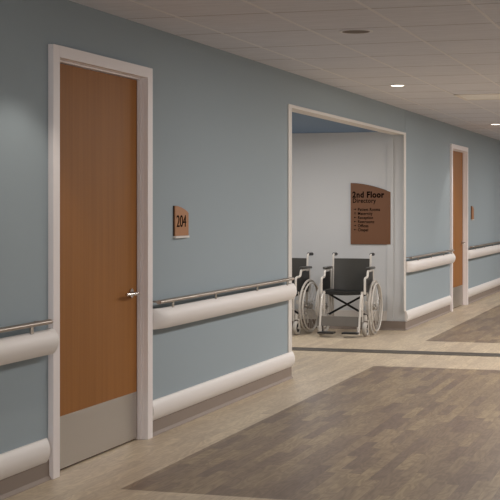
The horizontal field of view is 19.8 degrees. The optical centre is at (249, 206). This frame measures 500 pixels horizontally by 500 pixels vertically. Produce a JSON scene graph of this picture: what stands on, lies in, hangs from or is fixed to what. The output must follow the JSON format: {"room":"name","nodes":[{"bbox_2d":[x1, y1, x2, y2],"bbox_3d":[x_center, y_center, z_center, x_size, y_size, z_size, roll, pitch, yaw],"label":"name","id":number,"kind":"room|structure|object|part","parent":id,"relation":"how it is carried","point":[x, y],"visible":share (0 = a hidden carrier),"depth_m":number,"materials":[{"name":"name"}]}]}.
{"room":"hospital interior","nodes":[
{"label":"hospital interior","id":0,"kind":"room"},
{"bbox_2d":[0,0,499,453],"bbox_3d":[1.083,0.151,14.075,0.120,2.443,32.500,0,0,17],"label":"wall","id":1,"kind":"structure","parent":0,"point":[220,117],"depth_m":9.41,"materials":[{"name":"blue paint"}]},
{"bbox_2d":[0,438,49,479],"bbox_3d":[-2.363,1.220,2.881,0.036,0.118,9.035,0,0,17],"label":"rail","id":2,"kind":"object","parent":1,"relation":"attached to","point":[15,461],"visible":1,"depth_m":6.90,"materials":[{"name":"white plastic"}]},
{"bbox_2d":[0,459,50,499],"bbox_3d":[-2.371,1.323,2.884,0.020,0.100,9.075,0,0,17],"label":"baseboard","id":3,"kind":"structure","parent":1,"relation":"attached to","point":[15,484],"depth_m":6.94,"materials":[{"name":"brown"}]},
{"bbox_2d":[0,319,58,365],"bbox_3d":[-2.338,0.645,2.873,0.087,0.176,9.035,0,0,17],"label":"handrail","id":4,"kind":"object","parent":1,"relation":"attached to","point":[16,348],"visible":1,"depth_m":6.83,"materials":[{"name":"white plastic"}]},
{"bbox_3d":[-2.355,0.570,2.833,0.079,0.025,8.943,0,0,17],"label":"rail","id":5,"kind":"part","parent":4,"relation":"part of","materials":[{"name":"silver metal"}]},
{"bbox_2d":[48,44,152,478],"bbox_3d":[-0.854,0.278,7.880,0.150,2.190,1.367,0,0,17],"label":"door","id":6,"kind":"structure","parent":1,"relation":"in","point":[100,108],"depth_m":7.88,"materials":[{"name":"brown wood"}]},
{"bbox_3d":[-0.844,1.226,7.877,0.004,0.273,1.177,0,0,17],"label":"kick plate","id":7,"kind":"part","parent":6,"relation":"part of","materials":[{"name":"silver metal"}]},
{"bbox_3d":[-0.688,0.506,8.283,0.056,0.054,0.178,0,0,17],"label":"handle","id":8,"kind":"part","parent":6,"relation":"part of","materials":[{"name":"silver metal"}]},
{"bbox_2d":[173,206,189,237],"bbox_3d":[-0.433,0.098,9.031,0.020,0.203,0.251,0,0,17],"label":"room sign","id":9,"kind":"object","parent":1,"relation":"attached to","point":[180,215],"visible":1,"depth_m":9.00,"materials":[{"name":"brown wood"}]},
{"bbox_2d":[153,367,292,436],"bbox_3d":[-0.130,1.323,9.992,0.020,0.100,3.098,0,0,17],"label":"baseboard","id":10,"kind":"structure","parent":1,"relation":"attached to","point":[168,422],"depth_m":9.71,"materials":[{"name":"brown"}]},
{"bbox_2d":[153,352,294,419],"bbox_3d":[-0.122,1.220,9.991,0.036,0.118,3.095,0,0,17],"label":"rail","id":11,"kind":"object","parent":1,"relation":"attached to","point":[163,406],"visible":1,"depth_m":9.67,"materials":[{"name":"white plastic"}]},
{"bbox_2d":[153,277,296,329],"bbox_3d":[-0.108,0.645,9.948,0.087,0.176,3.000,0,0,17],"label":"handrail","id":12,"kind":"object","parent":1,"relation":"attached to","point":[174,315],"visible":1,"depth_m":9.53,"materials":[{"name":"white plastic"}]},
{"bbox_3d":[-0.125,0.570,9.907,0.079,0.025,2.908,0,0,17],"label":"rail","id":13,"kind":"part","parent":12,"relation":"part of","materials":[{"name":"silver metal"}]},
{"bbox_2d":[288,104,403,352],"bbox_3d":[0.942,0.173,13.613,0.131,1.975,4.637,0,0,17],"label":"trim","id":14,"kind":"structure","parent":1,"relation":"attached to","point":[291,108],"depth_m":11.46,"materials":[{"name":"white paint"}]},
{"bbox_2d":[404,133,405,311],"bbox_3d":[1.711,0.173,15.850,0.010,1.975,0.092,0,0,17],"label":"trim","id":15,"kind":"structure","parent":1,"relation":"attached to","point":[404,133],"depth_m":15.81,"materials":[{"name":"white paint"}]},
{"bbox_2d":[406,305,450,329],"bbox_3d":[2.168,1.323,17.284,0.020,0.100,2.967,0,0,17],"label":"baseboard","id":16,"kind":"structure","parent":1,"relation":"attached to","point":[427,317],"depth_m":17.14,"materials":[{"name":"brown"}]},
{"bbox_2d":[405,295,451,321],"bbox_3d":[2.173,1.220,17.272,0.036,0.118,2.947,0,0,17],"label":"rail","id":17,"kind":"object","parent":1,"relation":"attached to","point":[413,313],"visible":1,"depth_m":17.02,"materials":[{"name":"white plastic"}]},
{"bbox_2d":[406,249,455,271],"bbox_3d":[2.200,0.645,17.271,0.087,0.176,2.932,0,0,17],"label":"handrail","id":18,"kind":"object","parent":1,"relation":"attached to","point":[420,264],"visible":1,"depth_m":16.90,"materials":[{"name":"white plastic"}]},
{"bbox_3d":[2.183,0.570,17.231,0.079,0.025,2.840,0,0,17],"label":"rail","id":19,"kind":"part","parent":18,"relation":"part of","materials":[{"name":"silver metal"}]},
{"bbox_2d":[450,144,467,311],"bbox_3d":[2.767,0.278,19.367,0.150,2.190,1.367,0,0,17],"label":"door","id":20,"kind":"structure","parent":1,"relation":"in","point":[458,154],"depth_m":19.60,"materials":[{"name":"brown wood"}]},
{"bbox_3d":[2.777,1.226,19.364,0.004,0.273,1.177,0,0,17],"label":"kick plate","id":21,"kind":"part","parent":20,"relation":"part of","materials":[{"name":"silver metal"}]},
{"bbox_2d":[471,206,473,219],"bbox_3d":[3.181,0.098,20.497,0.020,0.203,0.198,0,0,17],"label":"room sign","id":22,"kind":"object","parent":1,"relation":"attached to","point":[472,208],"visible":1,"depth_m":20.46,"materials":[{"name":"brown wood"}]},
{"bbox_2d":[468,241,499,258],"bbox_3d":[4.550,0.645,24.726,0.087,0.176,9.900,0,0,17],"label":"handrail","id":23,"kind":"object","parent":1,"relation":"attached to","point":[474,253],"visible":1,"depth_m":21.07,"materials":[{"name":"white plastic"}]},
{"bbox_3d":[4.533,0.570,24.685,0.079,0.025,9.808,0,0,17],"label":"rail","id":24,"kind":"part","parent":23,"relation":"part of","materials":[{"name":"silver metal"}]},
{"bbox_2d":[468,285,499,303],"bbox_3d":[4.530,1.323,24.778,0.020,0.100,10.013,0,0,17],"label":"baseboard","id":25,"kind":"structure","parent":1,"relation":"attached to","point":[491,291],"depth_m":21.54,"materials":[{"name":"brown"}]},
{"bbox_2d":[468,278,499,296],"bbox_3d":[4.525,1.220,24.734,0.036,0.118,9.900,0,0,17],"label":"rail","id":26,"kind":"object","parent":1,"relation":"attached to","point":[483,287],"visible":1,"depth_m":21.38,"materials":[{"name":"white plastic"}]},
{"bbox_2d":[4,291,499,499],"bbox_3d":[2.237,1.423,13.712,7.100,0.100,32.700,0,0,17],"label":"floor","id":27,"kind":"structure","parent":0,"point":[346,425],"depth_m":8.44,"materials":[{"name":"brown wood"}]},
{"bbox_2d":[292,252,320,334],"bbox_3d":[0.340,0.941,15.549,0.621,0.871,0.844,0,0,24],"label":"wheelchair","id":28,"kind":"object","parent":27,"relation":"on","point":[302,280],"visible":0.46,"depth_m":15.51,"materials":[{"name":"grey plastic"}]},
{"bbox_3d":[0.443,0.741,15.775,0.424,0.345,0.064,0,0,24],"label":"backrest","id":29,"kind":"part","parent":28,"relation":"part of","materials":[{"name":"black fabric"}]},
{"bbox_3d":[0.548,0.893,15.504,0.029,0.762,0.451,0,0,25],"label":"frame","id":30,"kind":"part","parent":28,"relation":"part of","materials":[{"name":"grey metal"}]},
{"bbox_2d":[316,252,382,335],"bbox_3d":[1.036,0.941,15.371,0.621,0.871,0.844,0,0,17],"label":"wheelchair","id":31,"kind":"object","parent":27,"relation":"on","point":[348,276],"visible":1,"depth_m":15.42,"materials":[{"name":"black plastic"}]},
{"bbox_3d":[0.851,0.893,15.477,0.029,0.762,0.451,0,0,17],"label":"frame","id":32,"kind":"part","parent":31,"relation":"part of","materials":[{"name":"grey metal"}]},
{"bbox_3d":[1.050,0.922,15.417,0.450,0.049,0.380,0,0,17],"label":"seat","id":33,"kind":"part","parent":31,"relation":"part of","materials":[{"name":"black fabric"}]},
{"bbox_3d":[1.111,0.741,15.608,0.424,0.345,0.064,0,0,17],"label":"backrest","id":34,"kind":"part","parent":31,"relation":"part of","materials":[{"name":"black fabric"}]},
{"bbox_3d":[1.248,0.893,15.352,0.029,0.762,0.451,0,0,17],"label":"frame","id":35,"kind":"part","parent":31,"relation":"part of","materials":[{"name":"grey metal"}]},
{"bbox_2d":[292,347,499,356],"bbox_3d":[2.095,1.369,13.261,6.900,0.007,0.245,0,0,17],"label":"trim","id":36,"kind":"structure","parent":27,"relation":"in","point":[293,348],"depth_m":13.50,"materials":[{"name":"grey"}]},
{"bbox_2d":[69,0,499,139],"bbox_3d":[3.325,-1.109,13.369,4.820,0.081,32.700,0,0,17],"label":"ceiling","id":37,"kind":"structure","parent":0,"point":[326,53],"depth_m":9.25,"materials":[{"name":"tile"}]},
{"bbox_2d":[129,0,499,133],"bbox_3d":[3.294,-1.074,13.379,3.914,0.012,32.500,0,0,17],"label":"grid","id":38,"kind":"object","parent":37,"relation":"attached to","point":[357,1],"visible":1,"depth_m":9.24,"materials":[{"name":"white metal"}]},
{"bbox_2d":[339,29,372,33],"bbox_3d":[0.646,-1.067,8.750,0.212,0.008,0.212,0,0,17],"label":"ceiling speaker","id":39,"kind":"object","parent":37,"relation":"attached to","point":[346,31],"visible":1,"depth_m":8.73,"materials":[{"name":"white metal"}]},
{"bbox_2d":[343,30,369,33],"bbox_3d":[0.646,-1.067,8.750,0.168,0.006,0.168,0,0,17],"label":"grille","id":40,"kind":"object","parent":39,"relation":"attached to","point":[344,31],"depth_m":8.73,"materials":[{"name":"brown"}]},
{"bbox_2d":[454,93,499,99],"bbox_3d":[2.331,-1.068,13.976,0.580,0.008,0.710,0,0,17],"label":"ceiling panel","id":41,"kind":"object","parent":37,"relation":"attached to","point":[496,96],"visible":1,"depth_m":13.94,"materials":[{"name":"white paint"}]},
{"bbox_2d":[292,112,376,132],"bbox_3d":[-0.133,-0.852,14.042,2.180,0.050,4.625,0,0,17],"label":"ceiling","id":42,"kind":"structure","parent":0,"point":[301,123],"depth_m":14.86,"materials":[{"name":"blue paint"}]},
{"bbox_2d":[292,132,386,310],"bbox_3d":[0.577,0.151,16.295,2.180,2.443,0.100,0,0,17],"label":"wall","id":43,"kind":"structure","parent":0,"point":[325,166],"depth_m":16.13,"materials":[{"name":"white paint"}]},
{"bbox_2d":[294,309,386,320],"bbox_3d":[0.521,1.218,16.251,2.100,0.110,0.018,0,0,17],"label":"trim","id":44,"kind":"structure","parent":43,"relation":"attached to","point":[348,313],"depth_m":16.06,"materials":[{"name":"white paint"}]},
{"bbox_2d":[292,319,405,330],"bbox_3d":[0.616,1.323,16.199,2.312,0.100,0.020,0,0,17],"label":"baseboard","id":45,"kind":"structure","parent":43,"relation":"attached to","point":[385,325],"depth_m":15.93,"materials":[{"name":"brown"}]},
{"bbox_2d":[351,183,390,244],"bbox_3d":[1.346,0.083,15.989,0.460,0.687,0.022,0,0,17],"label":"sign","id":46,"kind":"object","parent":43,"relation":"attached to","point":[370,205],"visible":1,"depth_m":15.98,"materials":[{"name":"brown wood"}]},
{"bbox_2d":[387,134,393,320],"bbox_3d":[1.559,0.223,15.924,0.075,2.100,0.018,0,0,17],"label":"trim","id":47,"kind":"structure","parent":43,"relation":"attached to","point":[390,138],"depth_m":15.91,"materials":[{"name":"white paint"}]},
{"bbox_2d":[394,135,404,320],"bbox_3d":[1.661,0.273,15.908,0.120,2.200,0.012,0,0,17],"label":"trim","id":48,"kind":"structure","parent":43,"relation":"attached to","point":[399,314],"depth_m":15.90,"materials":[{"name":"white paint"}]}
]}

